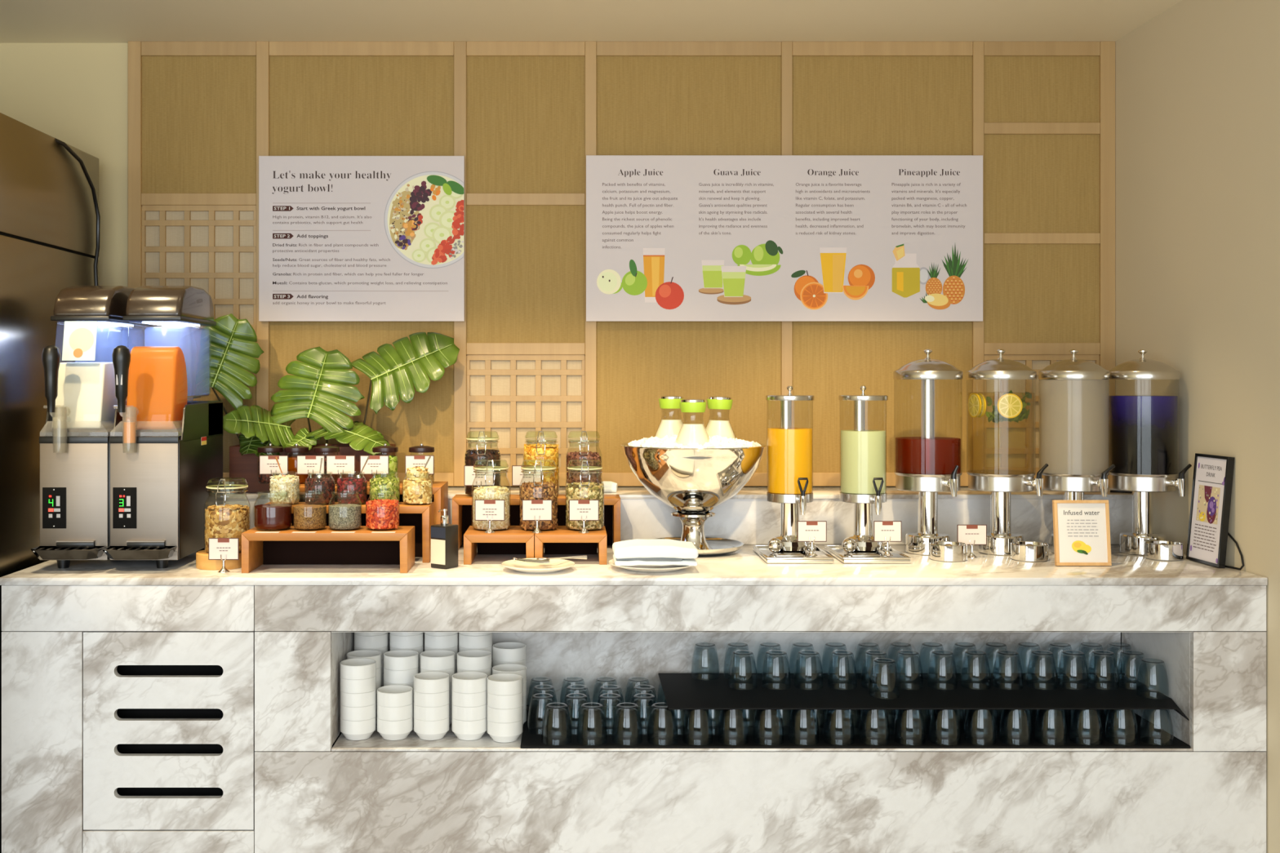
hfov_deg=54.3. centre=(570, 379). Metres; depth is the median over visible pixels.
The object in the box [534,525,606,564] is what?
display riser
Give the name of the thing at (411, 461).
card stand
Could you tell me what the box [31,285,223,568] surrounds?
machine
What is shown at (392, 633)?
bowl
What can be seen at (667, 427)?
drink
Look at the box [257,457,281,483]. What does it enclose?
raisin fill
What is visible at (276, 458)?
spoon
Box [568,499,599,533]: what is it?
card stand
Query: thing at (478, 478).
card stand
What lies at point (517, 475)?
card stand
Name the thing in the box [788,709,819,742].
tumbler
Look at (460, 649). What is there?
bowl
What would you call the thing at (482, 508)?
print
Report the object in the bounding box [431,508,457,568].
pump bottle
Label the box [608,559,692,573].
plate
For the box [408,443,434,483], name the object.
lidded jar
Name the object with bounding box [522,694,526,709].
bowl
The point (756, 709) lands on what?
tumbler
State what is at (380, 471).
jar
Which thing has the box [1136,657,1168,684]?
tumbler
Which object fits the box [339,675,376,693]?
bowl
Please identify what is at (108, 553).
drip tray
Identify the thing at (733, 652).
tumbler
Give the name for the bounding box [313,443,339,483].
lidded jar
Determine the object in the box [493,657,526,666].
bowl
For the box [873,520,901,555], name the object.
card stand
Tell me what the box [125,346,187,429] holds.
tank
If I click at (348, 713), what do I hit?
bowl
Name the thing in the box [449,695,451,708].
bowl
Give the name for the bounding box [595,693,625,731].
tumbler
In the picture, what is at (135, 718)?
counter
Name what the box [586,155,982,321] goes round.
poster
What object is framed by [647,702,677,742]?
tumbler
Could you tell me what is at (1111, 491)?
power cable
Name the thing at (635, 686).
tumbler
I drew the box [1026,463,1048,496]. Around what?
tap
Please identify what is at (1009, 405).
lemon slice
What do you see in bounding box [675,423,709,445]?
drink
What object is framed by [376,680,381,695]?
bowl
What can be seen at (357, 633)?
bowl
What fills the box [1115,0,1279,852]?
wall
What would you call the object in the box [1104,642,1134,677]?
tumbler
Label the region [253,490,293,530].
jar
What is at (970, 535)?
card stand
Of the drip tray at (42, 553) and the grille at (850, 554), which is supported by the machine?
the drip tray at (42, 553)
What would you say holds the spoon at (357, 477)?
in the jar at (348, 471)
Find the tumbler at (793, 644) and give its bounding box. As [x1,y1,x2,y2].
[788,642,817,678]
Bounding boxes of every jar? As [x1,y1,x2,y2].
[204,477,250,551]
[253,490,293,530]
[257,443,284,484]
[269,471,300,504]
[284,443,308,483]
[293,490,327,530]
[304,471,335,505]
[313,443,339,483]
[328,490,362,530]
[336,471,365,504]
[367,490,399,530]
[368,471,399,499]
[372,443,398,459]
[404,471,432,505]
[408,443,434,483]
[464,431,501,496]
[471,459,511,530]
[519,459,558,530]
[523,431,559,493]
[565,431,602,492]
[565,459,604,530]
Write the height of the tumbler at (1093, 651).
0.094 m
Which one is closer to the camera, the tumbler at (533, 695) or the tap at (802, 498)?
the tumbler at (533, 695)
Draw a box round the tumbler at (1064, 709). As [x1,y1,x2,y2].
[1035,709,1067,731]
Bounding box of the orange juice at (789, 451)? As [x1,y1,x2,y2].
[767,427,812,493]
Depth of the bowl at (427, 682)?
3.27 m
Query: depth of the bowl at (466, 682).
3.27 m
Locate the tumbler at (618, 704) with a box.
[612,702,642,742]
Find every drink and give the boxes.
[655,419,682,439]
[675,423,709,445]
[705,419,735,439]
[1108,395,1177,474]
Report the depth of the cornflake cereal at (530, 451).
3.75 m
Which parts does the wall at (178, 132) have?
rail, rail, fabric panel, fabric panel, rail, rail, fabric panel, rail, rail, rail, rail, fabric panel, fabric panel, rail, rail, rail, fabric panel, fabric panel, rail, rail, fabric panel, fabric panel, fabric panel, rail, rail, rail, rail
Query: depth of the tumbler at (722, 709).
3.25 m
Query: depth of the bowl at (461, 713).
3.26 m
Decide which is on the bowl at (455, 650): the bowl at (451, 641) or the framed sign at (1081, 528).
the bowl at (451, 641)
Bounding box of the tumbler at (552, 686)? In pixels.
[528,684,558,721]
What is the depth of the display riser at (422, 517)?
3.49 m
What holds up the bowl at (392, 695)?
on the bowl at (385, 713)
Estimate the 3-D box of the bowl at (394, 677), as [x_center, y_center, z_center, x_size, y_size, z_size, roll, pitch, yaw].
[-0.465,0.815,3.408,0.095,0.054,0.095,0,0,0]
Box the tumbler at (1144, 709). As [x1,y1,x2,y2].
[1139,709,1173,743]
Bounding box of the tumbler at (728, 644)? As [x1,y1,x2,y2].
[723,642,751,676]
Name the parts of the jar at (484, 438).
lid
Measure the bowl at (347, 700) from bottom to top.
0.054 m
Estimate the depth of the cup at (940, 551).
3.48 m
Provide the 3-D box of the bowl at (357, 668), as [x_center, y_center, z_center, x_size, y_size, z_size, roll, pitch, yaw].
[-0.565,0.779,3.305,0.095,0.054,0.095,0,0,0]
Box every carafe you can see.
[653,395,684,437]
[675,399,710,439]
[706,395,736,438]
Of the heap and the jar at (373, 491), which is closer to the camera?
the jar at (373, 491)
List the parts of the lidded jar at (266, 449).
lid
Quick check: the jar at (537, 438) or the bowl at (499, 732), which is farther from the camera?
the jar at (537, 438)
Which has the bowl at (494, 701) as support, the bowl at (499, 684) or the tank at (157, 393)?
the bowl at (499, 684)
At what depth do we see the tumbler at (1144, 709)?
3.24 m
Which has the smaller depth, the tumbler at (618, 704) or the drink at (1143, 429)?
the tumbler at (618, 704)
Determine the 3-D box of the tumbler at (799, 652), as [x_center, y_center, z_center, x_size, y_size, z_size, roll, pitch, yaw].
[0.655,0.800,3.428,0.080,0.094,0.080,0,0,0]
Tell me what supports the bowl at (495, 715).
on the bowl at (499, 732)
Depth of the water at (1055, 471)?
3.67 m
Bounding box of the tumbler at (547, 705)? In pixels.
[541,702,572,743]
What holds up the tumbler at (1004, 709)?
on the tray at (1085, 732)
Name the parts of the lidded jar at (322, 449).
lid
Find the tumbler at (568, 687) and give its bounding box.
[562,684,591,721]
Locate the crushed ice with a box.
[627,434,761,448]
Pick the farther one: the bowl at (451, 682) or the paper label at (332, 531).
the bowl at (451, 682)
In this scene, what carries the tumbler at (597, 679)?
on the tray at (1085, 732)
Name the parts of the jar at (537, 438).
lid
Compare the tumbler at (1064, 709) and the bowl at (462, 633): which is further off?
the bowl at (462, 633)
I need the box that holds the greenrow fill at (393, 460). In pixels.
[375,455,397,478]
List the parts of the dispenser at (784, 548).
lid, knob, foot bulb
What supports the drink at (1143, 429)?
on the dispenser at (1143, 486)
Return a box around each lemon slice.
[968,393,982,417]
[977,393,986,417]
[996,393,1022,417]
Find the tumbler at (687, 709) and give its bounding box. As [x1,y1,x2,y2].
[682,709,713,742]
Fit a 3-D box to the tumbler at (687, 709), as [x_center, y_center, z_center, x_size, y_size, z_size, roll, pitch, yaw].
[0.331,0.898,3.248,0.080,0.094,0.080,0,0,0]
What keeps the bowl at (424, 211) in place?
on the poster at (342, 238)
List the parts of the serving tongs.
arm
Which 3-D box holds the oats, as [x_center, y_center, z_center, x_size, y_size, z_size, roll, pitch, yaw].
[-0.227,0.365,3.542,0.106,0.120,0.106,0,0,-33]
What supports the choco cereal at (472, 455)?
in the jar at (484, 438)
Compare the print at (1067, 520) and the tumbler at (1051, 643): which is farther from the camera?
the tumbler at (1051, 643)
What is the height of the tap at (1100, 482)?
0.092 m
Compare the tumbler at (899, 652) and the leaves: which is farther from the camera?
the leaves
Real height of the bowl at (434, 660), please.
0.054 m
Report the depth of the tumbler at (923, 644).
3.53 m
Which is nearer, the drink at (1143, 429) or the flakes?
the flakes
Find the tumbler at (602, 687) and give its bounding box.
[595,684,625,720]
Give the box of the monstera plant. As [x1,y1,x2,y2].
[183,313,459,492]
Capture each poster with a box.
[258,155,464,321]
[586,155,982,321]
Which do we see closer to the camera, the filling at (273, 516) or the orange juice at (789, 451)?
the filling at (273, 516)
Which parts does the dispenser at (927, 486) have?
knob, lid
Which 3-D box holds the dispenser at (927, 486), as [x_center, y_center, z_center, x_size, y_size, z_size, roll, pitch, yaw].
[1.052,0.211,3.654,0.205,0.597,0.197,0,0,29]
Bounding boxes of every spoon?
[275,457,285,476]
[316,457,323,479]
[355,456,369,479]
[423,456,431,468]
[536,555,586,559]
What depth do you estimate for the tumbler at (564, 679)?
3.53 m
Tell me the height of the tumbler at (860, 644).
0.094 m
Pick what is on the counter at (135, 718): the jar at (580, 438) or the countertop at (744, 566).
the countertop at (744, 566)
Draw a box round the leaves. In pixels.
[985,390,1031,423]
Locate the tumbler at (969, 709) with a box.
[964,709,996,742]
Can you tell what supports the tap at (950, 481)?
on the dispenser at (927, 486)
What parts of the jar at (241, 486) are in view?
lid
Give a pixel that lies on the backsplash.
(747, 517)
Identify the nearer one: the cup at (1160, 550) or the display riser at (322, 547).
the display riser at (322, 547)
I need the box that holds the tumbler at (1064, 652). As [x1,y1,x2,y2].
[1057,650,1088,688]
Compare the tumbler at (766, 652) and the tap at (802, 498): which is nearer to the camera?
the tumbler at (766, 652)
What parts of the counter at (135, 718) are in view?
vent door, niche sill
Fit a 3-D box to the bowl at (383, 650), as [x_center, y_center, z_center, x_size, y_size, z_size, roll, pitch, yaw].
[-0.564,0.779,3.512,0.095,0.054,0.095,0,0,0]
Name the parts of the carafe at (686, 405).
lid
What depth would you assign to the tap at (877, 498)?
3.50 m
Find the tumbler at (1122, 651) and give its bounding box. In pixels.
[1116,650,1148,688]
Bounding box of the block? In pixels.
[195,550,241,570]
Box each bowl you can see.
[339,657,376,679]
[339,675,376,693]
[339,715,376,740]
[340,688,376,707]
[340,702,376,720]
[346,649,382,668]
[354,632,386,635]
[354,632,388,648]
[354,645,387,660]
[376,666,381,682]
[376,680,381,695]
[377,684,413,706]
[377,702,413,720]
[377,716,413,740]
[381,660,383,673]
[381,673,383,686]
[383,171,463,268]
[383,649,418,671]
[383,666,418,684]
[383,680,413,695]
[389,632,422,635]
[389,632,423,648]
[389,644,423,660]
[413,671,449,693]
[413,688,449,706]
[413,702,449,720]
[413,715,449,740]
[418,659,420,672]
[420,649,454,670]
[420,666,454,682]
[424,632,457,635]
[424,632,457,648]
[424,645,457,659]
[449,681,451,695]
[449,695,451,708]
[449,708,451,724]
[451,671,487,693]
[451,689,487,706]
[451,703,487,720]
[451,716,487,740]
[454,658,457,672]
[457,649,491,671]
[457,666,491,676]
[458,632,492,635]
[458,633,492,648]
[458,645,492,658]
[487,673,523,695]
[487,690,523,709]
[487,705,523,723]
[487,718,523,742]
[492,642,525,662]
[492,663,526,683]
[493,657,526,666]
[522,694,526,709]
[523,681,526,696]
[523,707,526,724]
[536,557,549,559]
[620,442,766,555]
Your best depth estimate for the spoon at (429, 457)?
3.50 m
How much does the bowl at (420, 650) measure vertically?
0.054 m
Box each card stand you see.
[208,537,239,573]
[259,455,288,486]
[297,455,324,477]
[326,455,355,486]
[360,455,388,486]
[404,455,434,474]
[464,465,493,487]
[475,499,504,533]
[511,465,541,485]
[522,499,551,533]
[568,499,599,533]
[797,520,826,555]
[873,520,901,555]
[957,524,986,558]
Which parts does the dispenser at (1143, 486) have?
knob, lid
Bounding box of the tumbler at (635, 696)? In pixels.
[629,693,658,731]
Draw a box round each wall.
[0,40,1115,487]
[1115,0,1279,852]
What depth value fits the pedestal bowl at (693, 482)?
3.56 m
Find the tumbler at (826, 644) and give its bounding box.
[821,642,849,678]
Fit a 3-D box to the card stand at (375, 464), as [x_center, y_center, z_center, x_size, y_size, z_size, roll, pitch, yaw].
[-0.574,0.268,3.637,0.084,0.090,0.031,0,0,0]
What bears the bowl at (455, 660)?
on the bowl
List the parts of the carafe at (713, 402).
lid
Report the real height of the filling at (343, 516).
0.062 m
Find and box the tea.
[895,436,960,474]
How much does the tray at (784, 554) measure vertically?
0.018 m
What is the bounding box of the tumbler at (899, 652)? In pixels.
[893,650,923,688]
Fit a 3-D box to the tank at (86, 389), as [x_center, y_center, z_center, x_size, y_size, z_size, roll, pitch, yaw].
[-1.349,0.044,3.470,0.134,0.183,0.158,0,0,0]
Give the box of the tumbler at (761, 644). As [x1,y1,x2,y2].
[755,642,784,678]
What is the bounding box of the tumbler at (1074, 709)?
[1069,709,1102,743]
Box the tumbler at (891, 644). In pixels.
[886,642,915,678]
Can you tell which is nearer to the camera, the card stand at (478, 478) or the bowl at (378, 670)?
the bowl at (378, 670)
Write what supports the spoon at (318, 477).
in the jar at (316, 471)
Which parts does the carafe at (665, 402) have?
lid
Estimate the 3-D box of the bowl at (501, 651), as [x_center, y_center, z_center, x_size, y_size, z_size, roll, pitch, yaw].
[-0.174,0.779,3.510,0.095,0.054,0.095,0,0,0]
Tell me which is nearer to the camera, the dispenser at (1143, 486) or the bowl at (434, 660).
the bowl at (434, 660)
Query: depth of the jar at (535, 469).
3.51 m
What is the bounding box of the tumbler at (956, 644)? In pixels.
[950,642,979,679]
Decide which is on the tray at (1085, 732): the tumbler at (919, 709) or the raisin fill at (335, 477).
the tumbler at (919, 709)
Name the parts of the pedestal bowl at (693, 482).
stem, foot dish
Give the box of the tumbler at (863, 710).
[858,710,889,742]
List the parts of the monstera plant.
stem, stem, stem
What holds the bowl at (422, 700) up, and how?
on the bowl at (423, 713)
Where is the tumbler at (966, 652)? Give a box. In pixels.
[960,650,991,688]
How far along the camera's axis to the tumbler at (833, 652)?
3.42 m
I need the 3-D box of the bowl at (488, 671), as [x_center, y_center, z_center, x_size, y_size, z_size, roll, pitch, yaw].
[-0.265,0.815,3.408,0.095,0.054,0.095,0,0,0]
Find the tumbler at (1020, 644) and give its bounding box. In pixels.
[1013,642,1043,677]
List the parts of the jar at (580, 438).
lid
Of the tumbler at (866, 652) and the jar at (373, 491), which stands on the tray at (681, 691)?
the tumbler at (866, 652)
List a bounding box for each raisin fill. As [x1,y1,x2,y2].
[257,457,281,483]
[314,456,338,482]
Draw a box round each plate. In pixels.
[501,558,574,573]
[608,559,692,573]
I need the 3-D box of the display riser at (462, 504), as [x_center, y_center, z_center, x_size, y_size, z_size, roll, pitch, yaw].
[-0.103,0.432,3.769,0.502,0.155,0.129,0,0,0]
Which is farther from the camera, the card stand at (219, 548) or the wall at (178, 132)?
the wall at (178, 132)
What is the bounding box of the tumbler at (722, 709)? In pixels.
[717,709,748,742]
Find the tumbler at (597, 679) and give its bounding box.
[591,676,620,712]
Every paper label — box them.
[254,531,279,533]
[291,531,316,533]
[330,531,355,533]
[371,531,395,533]
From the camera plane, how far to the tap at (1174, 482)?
3.55 m
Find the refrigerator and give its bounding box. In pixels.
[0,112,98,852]
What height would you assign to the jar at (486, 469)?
0.197 m
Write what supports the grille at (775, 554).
attached to the dispenser at (784, 548)
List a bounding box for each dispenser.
[752,385,834,564]
[824,385,911,564]
[893,349,963,555]
[965,349,1048,555]
[1037,349,1115,553]
[1106,349,1191,555]
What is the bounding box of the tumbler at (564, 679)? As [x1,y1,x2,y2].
[559,676,587,712]
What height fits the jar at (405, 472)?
0.090 m
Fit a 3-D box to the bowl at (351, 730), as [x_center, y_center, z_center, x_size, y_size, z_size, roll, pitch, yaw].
[-0.565,0.923,3.305,0.095,0.054,0.095,0,0,0]
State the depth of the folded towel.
3.27 m
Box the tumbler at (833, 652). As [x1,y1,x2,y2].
[827,650,857,688]
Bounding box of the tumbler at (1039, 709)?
[1034,709,1066,742]
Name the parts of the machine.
tap handle, control panel, spout, panel, black trim, drink tank, tank lid, tap handle, control panel, juice spout, panel, black trim, drink tank, tank lid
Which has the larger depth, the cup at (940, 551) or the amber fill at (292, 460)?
the amber fill at (292, 460)
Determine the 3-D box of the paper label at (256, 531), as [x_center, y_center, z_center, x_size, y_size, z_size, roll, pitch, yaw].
[-0.801,0.404,3.287,0.062,0.001,0.022,0,0,0]
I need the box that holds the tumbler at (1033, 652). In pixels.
[1026,650,1057,688]
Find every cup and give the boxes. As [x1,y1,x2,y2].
[929,541,967,562]
[1010,541,1048,562]
[1144,540,1183,560]
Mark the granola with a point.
(548, 491)
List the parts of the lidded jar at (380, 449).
lid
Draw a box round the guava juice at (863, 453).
[840,430,885,493]
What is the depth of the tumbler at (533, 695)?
3.34 m
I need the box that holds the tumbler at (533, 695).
[527,693,557,731]
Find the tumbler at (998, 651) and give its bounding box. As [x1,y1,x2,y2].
[992,650,1023,687]
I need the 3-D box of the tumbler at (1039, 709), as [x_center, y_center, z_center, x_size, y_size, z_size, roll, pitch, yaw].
[1.252,0.898,3.248,0.080,0.094,0.080,0,0,0]
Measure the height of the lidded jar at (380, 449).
0.118 m
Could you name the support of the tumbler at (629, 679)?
on the tray at (1085, 732)
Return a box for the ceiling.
[0,0,1181,43]
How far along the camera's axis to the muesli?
3.50 m
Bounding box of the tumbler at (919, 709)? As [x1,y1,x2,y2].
[893,709,925,742]
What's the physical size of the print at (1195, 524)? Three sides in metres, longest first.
0.113 x 0.066 x 0.001 m
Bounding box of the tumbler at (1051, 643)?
[1044,642,1075,676]
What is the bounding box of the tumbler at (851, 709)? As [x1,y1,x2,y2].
[823,709,854,742]
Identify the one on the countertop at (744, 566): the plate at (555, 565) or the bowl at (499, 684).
the plate at (555, 565)
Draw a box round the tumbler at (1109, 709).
[1104,709,1137,743]
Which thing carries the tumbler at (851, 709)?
on the tray at (1085, 732)
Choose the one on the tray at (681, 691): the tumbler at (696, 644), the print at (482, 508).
the tumbler at (696, 644)
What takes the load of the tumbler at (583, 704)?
on the tray at (1085, 732)
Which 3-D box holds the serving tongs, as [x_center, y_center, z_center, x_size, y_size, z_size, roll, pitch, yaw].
[-0.106,0.485,3.316,0.109,0.014,0.036,0,0,13]
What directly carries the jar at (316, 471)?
on the display riser at (422, 517)
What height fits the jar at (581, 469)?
0.197 m
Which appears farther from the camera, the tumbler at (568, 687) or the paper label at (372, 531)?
the tumbler at (568, 687)
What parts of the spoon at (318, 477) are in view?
handle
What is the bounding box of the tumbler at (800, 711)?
[798,711,829,730]
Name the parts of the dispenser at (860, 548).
knob, lid, foot bulb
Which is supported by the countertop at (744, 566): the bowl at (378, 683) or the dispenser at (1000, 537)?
the dispenser at (1000, 537)
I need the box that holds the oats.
[472,485,510,529]
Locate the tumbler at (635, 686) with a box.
[629,684,658,720]
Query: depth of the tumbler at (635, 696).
3.34 m
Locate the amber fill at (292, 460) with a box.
[285,456,307,482]
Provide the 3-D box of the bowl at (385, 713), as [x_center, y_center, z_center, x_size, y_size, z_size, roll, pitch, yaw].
[-0.467,0.887,3.305,0.095,0.054,0.095,0,0,0]
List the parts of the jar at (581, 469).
lid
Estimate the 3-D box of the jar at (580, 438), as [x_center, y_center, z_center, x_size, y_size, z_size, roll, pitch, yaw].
[0.040,0.255,3.787,0.111,0.196,0.116,0,0,0]
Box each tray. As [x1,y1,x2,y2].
[31,546,106,559]
[102,546,177,559]
[520,707,1191,748]
[657,673,1189,720]
[752,545,834,564]
[824,545,911,564]
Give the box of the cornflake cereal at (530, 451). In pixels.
[523,443,559,493]
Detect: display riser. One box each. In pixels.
[241,525,414,573]
[264,502,434,562]
[298,481,448,524]
[452,494,620,550]
[463,525,534,564]
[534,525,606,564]
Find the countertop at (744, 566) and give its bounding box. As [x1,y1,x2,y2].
[0,544,1267,585]
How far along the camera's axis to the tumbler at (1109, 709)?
3.26 m
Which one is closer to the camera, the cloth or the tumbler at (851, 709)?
the tumbler at (851, 709)
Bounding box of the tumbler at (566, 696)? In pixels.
[561,693,591,730]
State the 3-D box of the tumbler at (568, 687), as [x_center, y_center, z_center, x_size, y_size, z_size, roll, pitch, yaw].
[0.018,0.898,3.440,0.080,0.094,0.080,0,0,0]
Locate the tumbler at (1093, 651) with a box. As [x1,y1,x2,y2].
[1087,650,1119,688]
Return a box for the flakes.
[204,504,249,551]
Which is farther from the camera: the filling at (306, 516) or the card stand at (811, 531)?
the card stand at (811, 531)
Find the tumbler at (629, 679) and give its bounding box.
[624,676,652,710]
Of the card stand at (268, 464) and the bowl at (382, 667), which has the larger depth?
the card stand at (268, 464)
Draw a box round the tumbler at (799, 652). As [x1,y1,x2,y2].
[794,650,823,687]
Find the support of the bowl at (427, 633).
on the bowl at (451, 641)
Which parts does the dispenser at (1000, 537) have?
knob, lid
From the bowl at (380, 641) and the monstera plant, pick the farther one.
the monstera plant
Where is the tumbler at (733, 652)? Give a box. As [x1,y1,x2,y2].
[728,650,757,687]
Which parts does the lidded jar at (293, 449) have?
lid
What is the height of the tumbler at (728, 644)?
0.094 m
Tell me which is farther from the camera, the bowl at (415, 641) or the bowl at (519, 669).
the bowl at (415, 641)
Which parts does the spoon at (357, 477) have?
handle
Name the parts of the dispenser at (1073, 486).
knob, lid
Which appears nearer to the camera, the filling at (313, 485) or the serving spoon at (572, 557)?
the serving spoon at (572, 557)
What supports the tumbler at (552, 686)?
on the tray at (1085, 732)
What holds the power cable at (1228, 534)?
on the countertop at (744, 566)
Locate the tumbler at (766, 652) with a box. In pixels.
[761,650,791,687]
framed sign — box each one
[1052,500,1111,565]
[1186,453,1235,568]
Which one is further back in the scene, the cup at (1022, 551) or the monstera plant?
the monstera plant
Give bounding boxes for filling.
[254,503,291,529]
[269,474,299,503]
[293,504,326,528]
[305,476,334,503]
[328,503,360,528]
[337,476,367,503]
[365,498,399,528]
[369,477,399,501]
[403,479,431,503]
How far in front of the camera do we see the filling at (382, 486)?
3.48 m
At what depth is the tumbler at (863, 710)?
3.24 m
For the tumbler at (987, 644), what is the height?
0.094 m
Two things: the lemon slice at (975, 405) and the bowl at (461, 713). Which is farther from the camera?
the lemon slice at (975, 405)
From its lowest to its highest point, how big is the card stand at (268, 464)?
0.090 m
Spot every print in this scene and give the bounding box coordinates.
[482,508,496,515]
[1066,520,1098,536]
[1192,524,1216,551]
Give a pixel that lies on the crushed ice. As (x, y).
(715, 442)
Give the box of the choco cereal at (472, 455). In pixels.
[465,448,500,495]
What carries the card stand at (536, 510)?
on the display riser at (562, 540)
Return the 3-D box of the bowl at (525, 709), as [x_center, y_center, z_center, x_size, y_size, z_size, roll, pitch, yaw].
[-0.168,0.923,3.395,0.095,0.054,0.095,0,0,0]
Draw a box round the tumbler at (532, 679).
[527,676,555,711]
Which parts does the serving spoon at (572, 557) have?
handle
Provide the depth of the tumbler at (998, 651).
3.42 m
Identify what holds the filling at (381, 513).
in the jar at (373, 491)
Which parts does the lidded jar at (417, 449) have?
lid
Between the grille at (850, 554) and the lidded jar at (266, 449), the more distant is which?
the lidded jar at (266, 449)
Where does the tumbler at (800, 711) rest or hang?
on the tray at (1085, 732)
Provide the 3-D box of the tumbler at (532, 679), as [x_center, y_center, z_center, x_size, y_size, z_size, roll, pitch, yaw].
[-0.084,0.898,3.534,0.080,0.094,0.080,0,0,0]
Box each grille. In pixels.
[773,552,804,556]
[848,552,879,556]
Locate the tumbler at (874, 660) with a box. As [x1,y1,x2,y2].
[868,657,899,693]
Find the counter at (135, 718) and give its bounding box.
[1,585,1266,852]
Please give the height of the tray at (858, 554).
0.018 m
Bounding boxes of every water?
[967,392,1034,474]
[1043,393,1107,474]
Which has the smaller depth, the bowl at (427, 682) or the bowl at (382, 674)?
the bowl at (427, 682)
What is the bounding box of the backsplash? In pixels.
[222,487,1132,544]
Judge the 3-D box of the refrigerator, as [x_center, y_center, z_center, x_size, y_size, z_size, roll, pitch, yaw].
[-1.925,0.375,3.375,0.820,2.170,1.250,0,0,0]
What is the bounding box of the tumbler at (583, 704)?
[576,702,607,742]
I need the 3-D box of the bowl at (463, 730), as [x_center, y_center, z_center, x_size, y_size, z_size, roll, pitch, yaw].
[-0.269,0.923,3.305,0.095,0.054,0.095,0,0,0]
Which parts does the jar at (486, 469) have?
lid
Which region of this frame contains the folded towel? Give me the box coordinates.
[612,538,698,566]
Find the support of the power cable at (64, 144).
hanging from the refrigerator
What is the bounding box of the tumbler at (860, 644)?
[853,642,882,679]
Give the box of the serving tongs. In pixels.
[512,557,550,564]
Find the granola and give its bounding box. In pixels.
[520,481,557,530]
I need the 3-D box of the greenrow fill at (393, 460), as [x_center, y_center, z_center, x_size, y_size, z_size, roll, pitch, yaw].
[-0.556,0.268,3.730,0.074,0.083,0.074,0,0,3]
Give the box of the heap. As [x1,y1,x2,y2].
[406,466,428,480]
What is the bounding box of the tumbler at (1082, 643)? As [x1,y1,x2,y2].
[1075,642,1106,678]
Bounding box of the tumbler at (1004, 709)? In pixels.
[999,709,1031,743]
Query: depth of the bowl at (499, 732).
3.25 m
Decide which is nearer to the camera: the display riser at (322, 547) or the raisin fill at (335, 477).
the display riser at (322, 547)
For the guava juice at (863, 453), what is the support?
on the dispenser at (860, 548)
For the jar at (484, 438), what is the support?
on the display riser at (462, 504)
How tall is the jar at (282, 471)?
0.090 m
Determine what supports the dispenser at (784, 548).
on the countertop at (744, 566)
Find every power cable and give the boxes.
[43,132,100,362]
[1110,489,1132,493]
[1225,532,1244,570]
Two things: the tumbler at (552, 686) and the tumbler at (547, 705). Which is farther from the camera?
the tumbler at (552, 686)
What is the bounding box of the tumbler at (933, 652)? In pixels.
[927,650,957,685]
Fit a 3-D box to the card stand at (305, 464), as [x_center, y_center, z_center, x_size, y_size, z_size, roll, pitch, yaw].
[-0.760,0.268,3.637,0.082,0.090,0.031,0,0,0]
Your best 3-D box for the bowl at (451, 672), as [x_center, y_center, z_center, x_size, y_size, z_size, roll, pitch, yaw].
[-0.365,0.815,3.408,0.095,0.054,0.095,0,0,0]
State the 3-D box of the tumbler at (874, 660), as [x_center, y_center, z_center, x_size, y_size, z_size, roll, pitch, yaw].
[0.839,0.800,3.330,0.080,0.094,0.080,0,0,0]
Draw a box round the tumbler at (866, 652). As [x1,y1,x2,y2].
[861,650,890,686]
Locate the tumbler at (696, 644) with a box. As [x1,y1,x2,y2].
[691,642,719,676]
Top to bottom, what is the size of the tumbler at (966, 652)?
0.094 m
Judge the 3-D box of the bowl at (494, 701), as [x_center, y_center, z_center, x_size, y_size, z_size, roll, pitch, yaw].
[-0.174,0.851,3.285,0.095,0.054,0.095,0,0,0]
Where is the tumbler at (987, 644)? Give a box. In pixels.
[981,642,1010,678]
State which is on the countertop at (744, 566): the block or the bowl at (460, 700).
the block
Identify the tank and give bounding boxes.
[52,362,117,428]
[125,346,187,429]
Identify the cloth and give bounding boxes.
[602,480,617,492]
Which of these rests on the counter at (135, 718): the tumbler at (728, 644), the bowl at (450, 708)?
the bowl at (450, 708)
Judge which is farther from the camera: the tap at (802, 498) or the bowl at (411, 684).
the tap at (802, 498)
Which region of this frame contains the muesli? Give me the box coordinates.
[565,481,604,529]
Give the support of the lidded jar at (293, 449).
on the display riser at (439, 489)
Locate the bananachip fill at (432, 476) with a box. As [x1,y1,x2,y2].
[414,454,434,482]
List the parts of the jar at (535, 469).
lid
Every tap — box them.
[797,477,808,515]
[872,477,884,515]
[943,465,959,497]
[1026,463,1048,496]
[1092,464,1115,497]
[1168,463,1191,496]
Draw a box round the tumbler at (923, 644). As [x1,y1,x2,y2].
[917,642,946,678]
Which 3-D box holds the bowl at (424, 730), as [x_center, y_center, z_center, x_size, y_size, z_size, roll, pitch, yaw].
[-0.370,0.923,3.305,0.095,0.054,0.095,0,0,0]
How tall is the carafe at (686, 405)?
0.204 m
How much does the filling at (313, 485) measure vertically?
0.075 m
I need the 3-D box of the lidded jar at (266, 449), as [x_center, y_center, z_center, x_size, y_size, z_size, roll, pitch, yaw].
[-0.900,0.251,3.730,0.077,0.118,0.077,0,0,0]
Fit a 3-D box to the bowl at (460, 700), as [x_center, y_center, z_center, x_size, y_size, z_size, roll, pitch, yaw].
[-0.269,0.851,3.305,0.095,0.054,0.095,0,0,0]
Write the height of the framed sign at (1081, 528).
0.178 m
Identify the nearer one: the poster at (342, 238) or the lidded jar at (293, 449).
the lidded jar at (293, 449)
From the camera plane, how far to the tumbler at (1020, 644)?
3.53 m
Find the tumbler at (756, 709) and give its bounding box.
[752,709,783,741]

